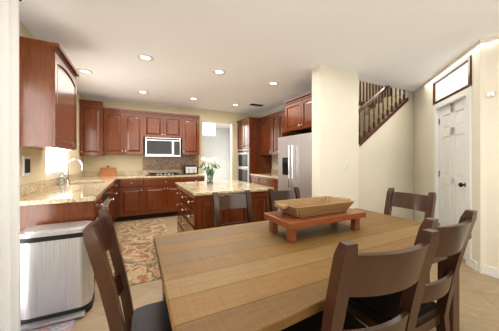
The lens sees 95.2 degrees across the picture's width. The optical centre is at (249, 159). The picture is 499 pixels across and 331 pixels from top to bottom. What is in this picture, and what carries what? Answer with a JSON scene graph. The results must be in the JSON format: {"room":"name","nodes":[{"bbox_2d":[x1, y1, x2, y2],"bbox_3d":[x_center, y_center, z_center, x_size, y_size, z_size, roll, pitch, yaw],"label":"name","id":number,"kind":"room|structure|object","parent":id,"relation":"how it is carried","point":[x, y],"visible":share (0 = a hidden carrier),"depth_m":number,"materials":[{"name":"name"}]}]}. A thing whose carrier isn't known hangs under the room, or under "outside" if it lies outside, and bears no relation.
{"room":"kitchen","nodes":[
{"label":"kitchen","id":0,"kind":"room"},
{"bbox_2d":[19,20,83,185],"bbox_3d":[-1.873,-0.040,1.385,0.120,2.600,7.950,0,0,-26],"label":"wall","id":1,"kind":"structure","parent":0,"point":[38,165],"depth_m":2.67,"materials":[{"name":"paint"}]},
{"bbox_2d":[22,156,30,175],"bbox_3d":[-2.260,0.060,2.315,0.016,0.200,0.160,0,0,-26],"label":"electrical outlet","id":2,"kind":"object","parent":1,"relation":"attached to","point":[26,165],"visible":0.89,"depth_m":2.29,"materials":[{"name":"white plastic"}]},
{"bbox_2d":[19,36,79,150],"bbox_3d":[-2.129,-0.605,2.437,0.355,0.970,0.860,0,0,-26],"label":"upper cabinet","id":3,"kind":"object","parent":1,"relation":"attached to","point":[49,74],"visible":0.96,"depth_m":2.09,"materials":[{"name":"brown wood"}]},
{"bbox_2d":[46,150,69,176],"bbox_3d":[-2.823,-0.290,3.315,0.100,1.000,1.150,0,0,-26],"label":"window","id":4,"kind":"structure","parent":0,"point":[56,162],"depth_m":3.30,"materials":[{"name":"white glass"}]},
{"bbox_2d":[84,97,257,179],"bbox_3d":[-1.613,-0.040,5.888,4.360,2.600,0.120,0,0,-26],"label":"wall","id":5,"kind":"structure","parent":0,"point":[121,163],"depth_m":5.39,"materials":[{"name":"paint"}]},
{"bbox_2d":[79,99,106,154],"bbox_3d":[-3.239,-0.623,4.775,0.451,1.065,0.420,0,0,-26],"label":"upper cabinet","id":6,"kind":"object","parent":5,"relation":"attached to","point":[104,130],"depth_m":4.59,"materials":[{"name":"brown wood"}]},
{"bbox_2d":[107,107,146,154],"bbox_3d":[-2.744,-0.588,5.061,0.809,0.935,0.350,0,0,-26],"label":"upper cabinet","id":7,"kind":"object","parent":5,"relation":"attached to","point":[126,130],"depth_m":4.91,"materials":[{"name":"brown wood"}]},
{"bbox_2d":[147,111,182,138],"bbox_3d":[-2.058,-0.782,5.402,0.840,0.545,0.350,0,0,-26],"label":"upper cabinet","id":8,"kind":"object","parent":5,"relation":"attached to","point":[158,126],"depth_m":5.26,"materials":[{"name":"brown wood"}]},
{"bbox_2d":[145,137,180,156],"bbox_3d":[-2.040,-0.290,5.360,0.760,0.430,0.442,0,0,-26],"label":"microwave","id":9,"kind":"object","parent":8,"relation":"attached to","point":[162,147],"visible":1,"depth_m":5.19,"materials":[{"name":"silver metal"}]},
{"bbox_2d":[143,155,198,169],"bbox_3d":[-1.917,0.063,5.661,1.328,0.362,0.012,0,0,-26],"label":"mosaic","id":10,"kind":"object","parent":5,"relation":"attached to","point":[163,163],"visible":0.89,"depth_m":5.63,"materials":[{"name":"tile"}]},
{"bbox_2d":[181,115,198,154],"bbox_3d":[-1.521,-0.588,5.669,0.479,0.935,0.350,0,0,-26],"label":"upper cabinet","id":11,"kind":"object","parent":5,"relation":"attached to","point":[190,141],"depth_m":5.52,"materials":[{"name":"brown wood"}]},
{"bbox_2d":[200,119,233,179],"bbox_3d":[-0.857,0.090,6.189,0.960,2.340,0.015,0,0,-26],"label":"trim","id":12,"kind":"structure","parent":5,"relation":"attached to","point":[201,133],"depth_m":6.11,"materials":[{"name":"paint"}]},
{"bbox_2d":[203,123,214,180],"bbox_3d":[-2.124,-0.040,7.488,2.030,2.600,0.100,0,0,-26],"label":"wall","id":13,"kind":"structure","parent":0,"point":[208,128],"depth_m":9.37,"materials":[{"name":"paint"}]},
{"bbox_2d":[215,128,228,180],"bbox_3d":[-2.327,-0.040,9.163,3.400,2.600,0.120,0,0,-26],"label":"wall","id":14,"kind":"structure","parent":0,"point":[217,143],"depth_m":9.68,"materials":[{"name":"paint"}]},
{"bbox_2d":[229,129,229,179],"bbox_3d":[-0.132,-0.040,8.435,0.120,2.600,3.120,0,0,-26],"label":"wall","id":15,"kind":"structure","parent":0,"point":[229,129],"depth_m":9.75,"materials":[{"name":"paint"}]},
{"bbox_2d":[19,0,498,128],"bbox_3d":[0.187,-1.390,4.226,6.500,0.100,11.200,0,0,-26],"label":"ceiling","id":16,"kind":"structure","parent":0,"point":[252,49],"depth_m":2.60,"materials":[{"name":"paint"}]},
{"bbox_2d":[77,69,91,73],"bbox_3d":[-2.480,-1.333,3.435,0.188,0.011,0.188,0,0,37],"label":"recessed light","id":17,"kind":"object","parent":16,"relation":"in","point":[84,71],"depth_m":3.44,"materials":[{"name":"white"}]},
{"bbox_2d":[137,54,152,60],"bbox_3d":[-1.359,-1.333,2.976,0.188,0.011,0.188,0,0,-35],"label":"recessed light","id":18,"kind":"object","parent":16,"relation":"in","point":[144,57],"depth_m":2.97,"materials":[{"name":"white"}]},
{"bbox_2d":[213,69,225,74],"bbox_3d":[-0.459,-1.333,3.458,0.188,0.011,0.188,0,0,-35],"label":"recessed light","id":19,"kind":"object","parent":16,"relation":"in","point":[218,71],"depth_m":3.46,"materials":[{"name":"white"}]},
{"bbox_2d":[248,103,264,106],"bbox_3d":[0.167,-1.331,5.500,0.360,0.015,0.180,0,0,-26],"label":"ceiling vent","id":20,"kind":"object","parent":16,"relation":"in","point":[255,104],"visible":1,"depth_m":5.45,"materials":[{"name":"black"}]},
{"bbox_2d":[268,82,278,85],"bbox_3d":[0.419,-1.333,3.984,0.188,0.011,0.188,0,0,37],"label":"recessed light","id":21,"kind":"object","parent":16,"relation":"in","point":[270,83],"depth_m":3.98,"materials":[{"name":"white"}]},
{"bbox_2d":[258,105,284,169],"bbox_3d":[1.050,-0.040,5.298,0.120,2.600,3.310,0,0,-26],"label":"wall","id":22,"kind":"structure","parent":0,"point":[274,161],"depth_m":5.96,"materials":[{"name":"paint"}]},
{"bbox_2d":[259,117,270,154],"bbox_3d":[0.574,-0.588,5.722,0.350,0.935,0.609,0,0,-26],"label":"upper cabinet","id":23,"kind":"object","parent":22,"relation":"attached to","point":[265,122],"depth_m":5.69,"materials":[{"name":"brown wood"}]},
{"bbox_2d":[271,113,282,155],"bbox_3d":[0.806,-0.588,5.256,0.350,0.935,0.668,0,0,-26],"label":"upper cabinet","id":24,"kind":"object","parent":22,"relation":"attached to","point":[272,127],"depth_m":5.27,"materials":[{"name":"brown wood"}]},
{"bbox_2d":[283,91,311,133],"bbox_3d":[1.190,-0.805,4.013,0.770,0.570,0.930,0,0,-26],"label":"upper cabinet","id":25,"kind":"object","parent":22,"relation":"attached to","point":[298,114],"visible":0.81,"depth_m":3.93,"materials":[{"name":"brown wood"}]},
{"bbox_2d":[71,215,498,330],"bbox_3d":[0.500,1.290,4.382,7.400,0.060,11.200,0,0,-26],"label":"floor","id":26,"kind":"structure","parent":0,"point":[478,301],"depth_m":2.06,"materials":[{"name":"tile"}]},
{"bbox_2d":[26,318,75,330],"bbox_3d":[-1.389,1.256,1.219,0.540,0.005,1.620,0,0,-26],"label":"rug","id":27,"kind":"object","parent":26,"relation":"on","point":[66,325],"depth_m":1.71,"materials":[{"name":"multicoloured fabric"}]},
{"bbox_2d":[20,221,94,330],"bbox_3d":[-1.572,0.901,1.879,0.472,0.705,0.336,0,0,-26],"label":"trash can","id":28,"kind":"object","parent":27,"relation":"on","point":[56,278],"visible":0.79,"depth_m":1.78,"materials":[{"name":"silver metal"}]},
{"bbox_2d":[20,193,103,280],"bbox_3d":[-1.884,0.823,2.279,0.652,0.876,0.600,0,0,-26],"label":"base cabinet","id":29,"kind":"object","parent":26,"relation":"on","point":[34,215],"depth_m":2.04,"materials":[{"name":"brown wood"}]},
{"bbox_2d":[20,171,117,205],"bbox_3d":[-2.489,0.315,3.499,0.658,0.139,3.373,0,0,-26],"label":"countertop","id":30,"kind":"structure","parent":29,"relation":"on","point":[51,191],"depth_m":2.50,"materials":[{"name":"stone"}]},
{"bbox_2d":[59,174,65,184],"bbox_3d":[-2.566,0.272,3.113,0.062,0.145,0.062,0,0,-41],"label":"soap bottle","id":31,"kind":"object","parent":30,"relation":"on","point":[63,179],"depth_m":3.11,"materials":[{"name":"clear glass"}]},
{"bbox_2d":[66,159,83,182],"bbox_3d":[-2.608,0.163,3.385,0.223,0.362,0.131,0,0,-26],"label":"faucet","id":32,"kind":"object","parent":30,"relation":"on","point":[67,171],"visible":1,"depth_m":3.39,"materials":[{"name":"silver metal"}]},
{"bbox_2d":[100,166,115,175],"bbox_3d":[-3.110,0.236,5.014,0.300,0.215,0.100,0,0,-26],"label":"cutting board","id":33,"kind":"object","parent":30,"relation":"on","point":[108,171],"visible":0.93,"depth_m":5.00,"materials":[{"name":"brown wood"}]},
{"bbox_2d":[82,181,115,191],"bbox_3d":[-2.807,0.823,4.130,0.650,0.876,0.654,0,0,-26],"label":"base cabinet","id":34,"kind":"object","parent":26,"relation":"on","point":[114,184],"depth_m":3.94,"materials":[{"name":"brown wood"}]},
{"bbox_2d":[104,185,111,217],"bbox_3d":[-2.151,0.823,2.816,0.652,0.876,0.718,0,0,-26],"label":"base cabinet","id":35,"kind":"object","parent":26,"relation":"on","point":[108,193],"depth_m":3.20,"materials":[{"name":"brown wood"}]},
{"bbox_2d":[112,192,115,223],"bbox_3d":[-2.500,0.930,3.513,0.650,0.661,0.959,0,0,-26],"label":"base cabinet","id":36,"kind":"object","parent":26,"relation":"on","point":[113,193],"depth_m":3.99,"materials":[{"name":"brown wood"}]},
{"bbox_2d":[115,179,122,221],"bbox_3d":[-3.055,0.823,4.745,0.754,0.876,0.638,0,0,-26],"label":"base cabinet","id":37,"kind":"object","parent":26,"relation":"on","point":[119,181],"depth_m":4.61,"materials":[{"name":"brown wood"}]},
{"bbox_2d":[83,208,171,330],"bbox_3d":[-0.433,0.754,1.091,0.583,1.012,0.416,0,0,-26],"label":"end chair","id":38,"kind":"object","parent":26,"relation":"on","point":[100,236],"visible":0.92,"depth_m":1.08,"materials":[{"name":"brown wood"}]},
{"bbox_2d":[123,178,146,220],"bbox_3d":[-2.547,0.823,4.998,0.499,0.876,0.638,0,0,-26],"label":"base cabinet","id":39,"kind":"object","parent":26,"relation":"on","point":[141,198],"depth_m":4.74,"materials":[{"name":"brown wood"}]},
{"bbox_2d":[109,219,168,285],"bbox_3d":[-1.644,1.256,3.527,0.800,0.007,2.620,0,0,-26],"label":"area rug","id":40,"kind":"object","parent":26,"relation":"on","point":[136,243],"visible":0.48,"depth_m":3.23,"materials":[{"name":"beige fabric"}]},
{"bbox_2d":[147,177,186,217],"bbox_3d":[-2.000,0.823,5.270,0.959,0.876,0.638,0,0,-26],"label":"base cabinet","id":41,"kind":"object","parent":26,"relation":"on","point":[161,192],"depth_m":4.97,"materials":[{"name":"brown wood"}]},
{"bbox_2d":[117,169,205,178],"bbox_3d":[-1.989,0.315,5.267,1.808,0.139,0.652,0,0,-26],"label":"countertop","id":42,"kind":"structure","parent":41,"relation":"on","point":[140,173],"depth_m":5.22,"materials":[{"name":"stone"}]},
{"bbox_2d":[146,172,182,175],"bbox_3d":[-1.976,0.322,5.283,0.760,0.044,0.500,0,0,-26],"label":"cooktop","id":43,"kind":"object","parent":42,"relation":"in","point":[161,174],"visible":1,"depth_m":5.24,"materials":[{"name":"black"}]},
{"bbox_2d":[182,165,197,173],"bbox_3d":[-1.448,0.232,5.557,0.340,0.205,0.280,0,0,-26],"label":"toaster","id":44,"kind":"object","parent":42,"relation":"on","point":[184,169],"visible":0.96,"depth_m":5.43,"materials":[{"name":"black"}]},
{"bbox_2d":[187,176,203,181],"bbox_3d":[-1.411,0.823,5.563,0.474,0.876,0.638,0,0,-26],"label":"base cabinet","id":45,"kind":"object","parent":26,"relation":"on","point":[200,178],"depth_m":5.29,"materials":[{"name":"brown wood"}]},
{"bbox_2d":[177,186,270,232],"bbox_3d":[-0.421,0.823,3.180,1.020,0.875,1.210,0,0,-26],"label":"base cabinet","id":46,"kind":"object","parent":26,"relation":"on","point":[195,212],"visible":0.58,"depth_m":2.67,"materials":[{"name":"brown wood"}]},
{"bbox_2d":[175,180,273,195],"bbox_3d":[-0.421,0.364,3.180,1.000,0.039,1.250,0,0,-26],"label":"countertop","id":47,"kind":"structure","parent":46,"relation":"on","point":[200,188],"depth_m":2.86,"materials":[{"name":"stone"}]},
{"bbox_2d":[199,157,219,183],"bbox_3d":[-0.578,0.151,3.283,0.329,0.386,0.329,0,0,-26],"label":"flower vase","id":48,"kind":"object","parent":47,"relation":"on","point":[212,162],"visible":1,"depth_m":3.23,"materials":[{"name":"clear glass"}]},
{"bbox_2d":[212,190,253,226],"bbox_3d":[-0.071,0.784,2.050,0.391,0.951,0.548,0,0,-26],"label":"chair","id":49,"kind":"object","parent":26,"relation":"on","point":[227,201],"visible":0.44,"depth_m":2.25,"materials":[{"name":"brown wood"}]},
{"bbox_2d":[236,117,271,182],"bbox_3d":[0.101,0.085,6.250,0.725,2.350,0.755,0,0,-26],"label":"tall cabinet","id":50,"kind":"object","parent":26,"relation":"on","point":[251,160],"visible":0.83,"depth_m":5.91,"materials":[{"name":"brown wood"}]},
{"bbox_2d":[251,176,258,184],"bbox_3d":[0.422,0.823,5.701,0.640,0.876,0.509,0,0,-26],"label":"base cabinet","id":51,"kind":"object","parent":26,"relation":"on","point":[254,179],"depth_m":5.55,"materials":[{"name":"brown wood"}]},
{"bbox_2d":[259,176,274,190],"bbox_3d":[0.683,0.823,5.177,0.640,0.876,0.779,0,0,-26],"label":"base cabinet","id":52,"kind":"object","parent":26,"relation":"on","point":[267,181],"depth_m":5.03,"materials":[{"name":"brown wood"}]},
{"bbox_2d":[250,169,277,178],"bbox_3d":[0.662,0.315,5.201,0.655,0.139,1.620,0,0,-26],"label":"countertop","id":53,"kind":"structure","parent":52,"relation":"on","point":[273,173],"depth_m":5.43,"materials":[{"name":"stone"}]},
{"bbox_2d":[275,179,277,210],"bbox_3d":[0.917,0.823,4.707,0.640,0.876,0.509,0,0,-26],"label":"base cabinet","id":54,"kind":"object","parent":26,"relation":"on","point":[276,180],"depth_m":4.71,"materials":[{"name":"brown wood"}]},
{"bbox_2d":[268,187,300,211],"bbox_3d":[0.484,0.784,2.327,0.391,0.951,0.548,0,0,-26],"label":"chair","id":55,"kind":"object","parent":26,"relation":"on","point":[283,195],"visible":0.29,"depth_m":2.53,"materials":[{"name":"brown wood"}]},
{"bbox_2d":[278,132,311,210],"bbox_3d":[1.086,0.425,3.971,0.936,1.670,0.900,0,0,-26],"label":"fridge","id":56,"kind":"object","parent":26,"relation":"on","point":[294,160],"visible":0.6,"depth_m":3.71,"materials":[{"name":"silver metal"}]},
{"bbox_2d":[153,208,471,330],"bbox_3d":[0.467,0.875,1.442,1.920,0.770,1.035,0,0,-26],"label":"dining table","id":57,"kind":"object","parent":26,"relation":"on","point":[256,276],"visible":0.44,"depth_m":1.05,"materials":[{"name":"brown wood"}]},
{"bbox_2d":[264,208,365,241],"bbox_3d":[0.459,0.426,1.591,0.660,0.125,0.300,0,0,-26],"label":"stand","id":58,"kind":"object","parent":57,"relation":"on","point":[290,224],"visible":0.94,"depth_m":1.47,"materials":[{"name":"brown wood"}]},
{"bbox_2d":[274,196,353,217],"bbox_3d":[0.455,0.326,1.600,0.604,0.075,0.261,0,0,-26],"label":"tray","id":59,"kind":"object","parent":58,"relation":"on","point":[308,207],"visible":1,"depth_m":1.55,"materials":[{"name":"brown wood"}]},
{"bbox_2d":[281,228,439,330],"bbox_3d":[0.386,0.754,0.978,0.416,1.012,0.583,0,0,-19],"label":"chair","id":60,"kind":"object","parent":26,"relation":"on","point":[354,272],"visible":0.92,"depth_m":0.72,"materials":[{"name":"brown wood"}]},
{"bbox_2d":[360,93,402,136],"bbox_3d":[2.672,-0.126,4.787,2.250,2.772,0.910,0,0,-26],"label":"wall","id":61,"kind":"structure","parent":26,"relation":"on","point":[371,116],"depth_m":5.02,"materials":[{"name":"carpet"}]},
{"bbox_2d":[384,188,435,282],"bbox_3d":[1.284,0.769,2.019,0.566,0.982,0.403,0,0,-26],"label":"end chair","id":62,"kind":"object","parent":26,"relation":"on","point":[422,203],"visible":0.33,"depth_m":2.12,"materials":[{"name":"brown wood"}]},
{"bbox_2d":[347,209,476,330],"bbox_3d":[0.821,0.754,1.267,0.416,1.012,0.583,0,0,-26],"label":"chair","id":63,"kind":"object","parent":26,"relation":"on","point":[381,309],"visible":0.65,"depth_m":1.17,"materials":[{"name":"brown wood"}]},
{"bbox_2d":[312,65,358,208],"bbox_3d":[1.308,-0.040,3.455,0.780,2.600,0.180,0,0,-26],"label":"wall","id":64,"kind":"structure","parent":0,"point":[335,118],"depth_m":3.34,"materials":[{"name":"paint"}]},
{"bbox_2d":[344,161,347,168],"bbox_3d":[1.451,0.080,3.414,0.080,0.120,0.020,0,0,-26],"label":"light switch","id":65,"kind":"object","parent":64,"relation":"attached to","point":[345,164],"visible":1,"depth_m":3.41,"materials":[{"name":"white plastic"}]},
{"bbox_2d":[359,81,413,219],"bbox_3d":[2.648,-0.740,4.915,2.920,4.000,1.320,0,0,-26],"label":"wall","id":66,"kind":"structure","parent":0,"point":[386,155],"depth_m":4.14,"materials":[{"name":"paint"}]},
{"bbox_2d":[359,81,390,107],"bbox_3d":[2.527,-1.790,5.302,2.510,1.020,0.080,0,0,-26],"label":"stair rail","id":67,"kind":"object","parent":66,"relation":"attached to","point":[361,103],"visible":0.08,"depth_m":5.47,"materials":[{"name":"brown wood"}]},
{"bbox_2d":[359,86,408,146],"bbox_3d":[2.517,-1.063,4.146,1.600,1.680,0.090,0,0,-26],"label":"stair rail","id":68,"kind":"object","parent":66,"relation":"attached to","point":[368,134],"visible":0.83,"depth_m":4.02,"materials":[{"name":"brown wood"}]},
{"bbox_2d":[414,39,485,273],"bbox_3d":[2.952,-0.040,3.500,0.120,2.600,2.080,0,0,19],"label":"wall","id":69,"kind":"structure","parent":0,"point":[423,139],"depth_m":2.65,"materials":[{"name":"paint"}]},
{"bbox_2d":[433,86,471,266],"bbox_3d":[2.818,0.193,3.128,0.138,2.135,0.980,0,0,19],"label":"trim","id":70,"kind":"structure","parent":69,"relation":"attached to","point":[466,93],"depth_m":2.75,"materials":[{"name":"white wood"}]},
{"bbox_2d":[439,98,465,259],"bbox_3d":[2.805,0.236,3.130,0.593,2.023,0.587,0,0,-26],"label":"door","id":71,"kind":"structure","parent":69,"relation":"in","point":[452,163],"depth_m":3.14,"materials":[{"name":"white wood"}]},
{"bbox_2d":[433,55,471,104],"bbox_3d":[2.775,-1.050,3.143,0.050,0.370,0.980,0,0,19],"label":"transom","id":72,"kind":"object","parent":69,"relation":"attached to","point":[459,79],"visible":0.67,"depth_m":3.04,"materials":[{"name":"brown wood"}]},
{"bbox_2d":[413,219,498,278],"bbox_3d":[2.280,1.210,3.453,2.547,0.100,7.710,0,0,-26],"label":"baseboard","id":73,"kind":"structure","parent":69,"relation":"attached to","point":[488,270],"depth_m":2.50,"materials":[{"name":"white"}]},
{"bbox_2d":[486,34,498,268],"bbox_3d":[3.316,-0.040,1.237,0.120,2.600,3.060,0,0,-26],"label":"wall","id":74,"kind":"structure","parent":0,"point":[492,156],"depth_m":2.47,"materials":[{"name":"paint"}]},
{"bbox_2d":[487,91,494,96],"bbox_3d":[2.612,-0.715,2.473,0.040,0.050,0.060,0,0,-26],"label":"thermostat","id":75,"kind":"object","parent":74,"relation":"attached to","point":[490,94],"visible":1,"depth_m":2.47,"materials":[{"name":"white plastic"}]},
{"bbox_3d":[-1.328,-1.210,0.688,0.235,0.050,2.215,0,0,-26],"label":"curtain rod","id":76,"kind":"object","parent":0,"visible":0},
{"bbox_2d":[0,0,20,330],"bbox_3d":[-1.317,-0.030,0.964,0.080,2.540,1.500,0,0,-26],"label":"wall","id":77,"kind":"structure","parent":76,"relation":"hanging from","point":[10,311],"depth_m":1.45,"materials":[{"name":"beige paint"}]}
]}

